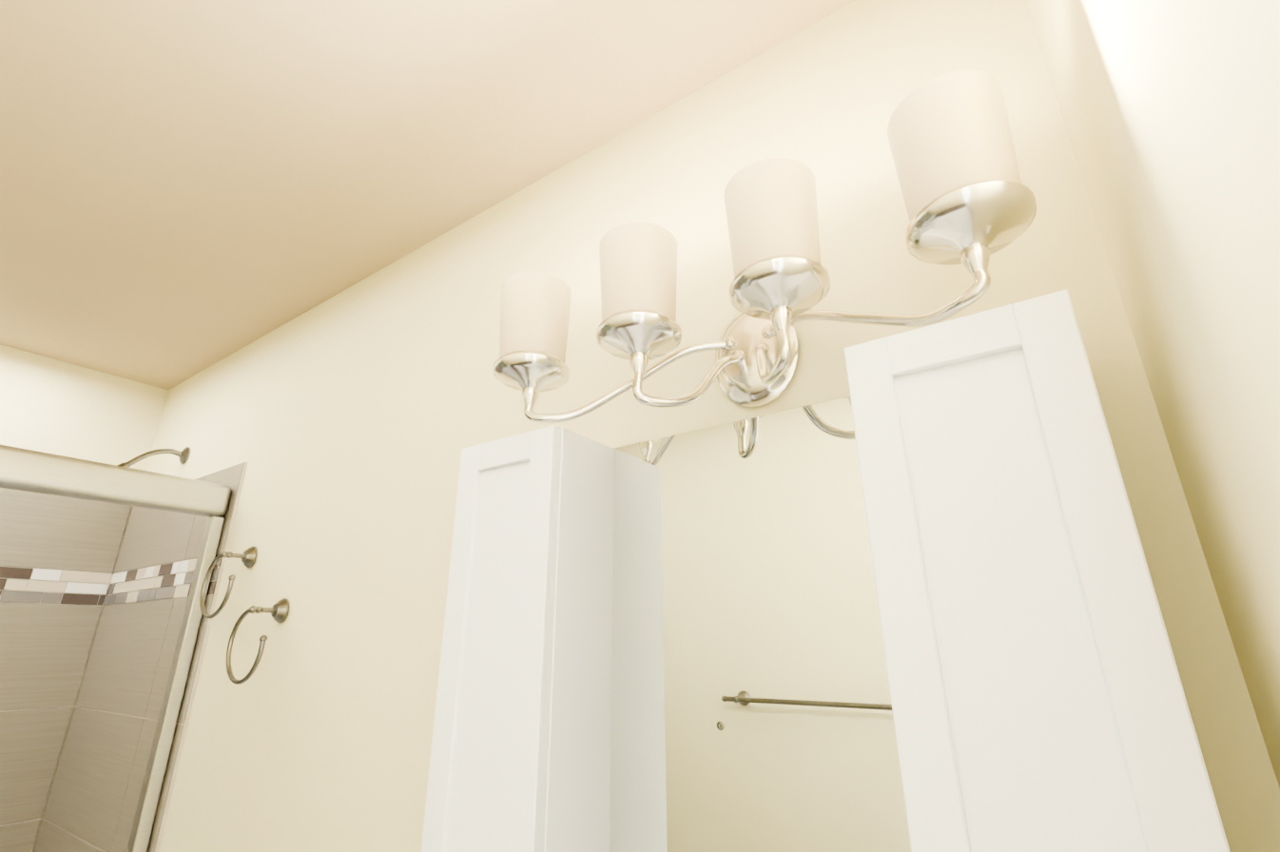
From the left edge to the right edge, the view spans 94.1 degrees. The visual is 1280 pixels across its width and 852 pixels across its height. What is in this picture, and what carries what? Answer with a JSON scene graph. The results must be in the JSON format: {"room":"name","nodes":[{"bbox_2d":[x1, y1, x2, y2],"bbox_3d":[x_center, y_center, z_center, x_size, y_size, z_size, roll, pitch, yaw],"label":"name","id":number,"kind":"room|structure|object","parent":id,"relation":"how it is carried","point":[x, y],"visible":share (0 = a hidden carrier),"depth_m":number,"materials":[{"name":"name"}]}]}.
{"room":"bathroom","nodes":[
{"label":"bathroom","id":0,"kind":"room"},
{"bbox_2d":[0,344,168,850],"bbox_3d":[-2.360,0.833,1.394,0.120,2.500,1.524,-13,-24,32],"label":"wall","id":1,"kind":"structure","parent":0,"point":[49,405],"depth_m":2.13,"materials":[{"name":"paint"}]},
{"bbox_2d":[0,487,132,851],"bbox_3d":[-2.306,0.891,1.333,0.010,1.750,1.504,-13,-24,32],"label":"wall tile","id":2,"kind":"structure","parent":1,"relation":"attached to","point":[58,555],"depth_m":1.95,"materials":[{"name":"beige tile"}]},
{"bbox_2d":[0,0,854,389],"bbox_3d":[-0.710,-0.766,0.761,4.140,0.060,1.764,-13,-24,32],"label":"ceiling","id":3,"kind":"structure","parent":0,"point":[188,188],"depth_m":1.18,"materials":[{"name":"paint"}]},
{"bbox_2d":[144,0,1279,851],"bbox_3d":[-0.238,0.666,0.963,4.140,2.500,0.120,-13,-24,32],"label":"wall","id":4,"kind":"structure","parent":0,"point":[347,425],"depth_m":1.11,"materials":[{"name":"paint"}]},
{"bbox_2d":[0,444,231,851],"bbox_3d":[-1.631,0.668,0.920,0.088,1.479,1.500,-13,-24,32],"label":"shower door frame","id":5,"kind":"object","parent":4,"relation":"attached to","point":[21,469],"visible":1,"depth_m":1.52,"materials":[{"name":"clear glass"},{"name":"brushed aluminium"}]},
{"bbox_2d":[32,462,247,851],"bbox_3d":[-1.515,1.014,1.687,0.870,1.750,0.010,-13,-24,32],"label":"wall tile","id":6,"kind":"structure","parent":4,"relation":"attached to","point":[94,792],"depth_m":1.77,"materials":[{"name":"beige tile"}]},
{"bbox_2d":[116,446,190,467],"bbox_3d":[-1.634,0.125,1.953,0.104,0.175,0.224,-13,-24,32],"label":"shower","id":7,"kind":"object","parent":4,"relation":"attached to","point":[184,455],"visible":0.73,"depth_m":2.00,"materials":[{"name":"silver metal"}]},
{"bbox_2d":[199,546,257,619],"bbox_3d":[-1.046,0.396,1.522,0.163,0.185,0.074,-13,-24,32],"label":"towel ring","id":8,"kind":"object","parent":4,"relation":"attached to","point":[248,556],"visible":1,"depth_m":1.53,"materials":[{"name":"silver metal"}]},
{"bbox_2d":[226,598,289,684],"bbox_3d":[-0.865,0.487,1.358,0.163,0.185,0.074,-13,-24,32],"label":"towel ring","id":9,"kind":"object","parent":4,"relation":"attached to","point":[279,610],"visible":1,"depth_m":1.37,"materials":[{"name":"silver metal"}]},
{"bbox_2d":[492,69,1036,422],"bbox_3d":[0.108,-0.143,0.782,0.699,0.238,0.216,-13,-24,32],"label":"sconce","id":10,"kind":"object","parent":4,"relation":"attached to","point":[970,200],"visible":1,"depth_m":0.67,"materials":[{"name":"white glass"}]},
{"bbox_2d":[421,290,1230,851],"bbox_3d":[0.081,0.302,0.667,0.808,0.700,0.177,-13,-24,32],"label":"cabinet","id":11,"kind":"object","parent":4,"relation":"attached to","point":[902,598],"visible":1,"depth_m":0.67,"materials":[{"name":"white paint"}]},
{"bbox_2d":[1025,0,1279,788],"bbox_3d":[0.129,0.239,-0.211,0.120,2.500,1.524,-13,-24,32],"label":"wall","id":12,"kind":"structure","parent":0,"point":[1170,109],"depth_m":0.40,"materials":[{"name":"paint"}]}
]}

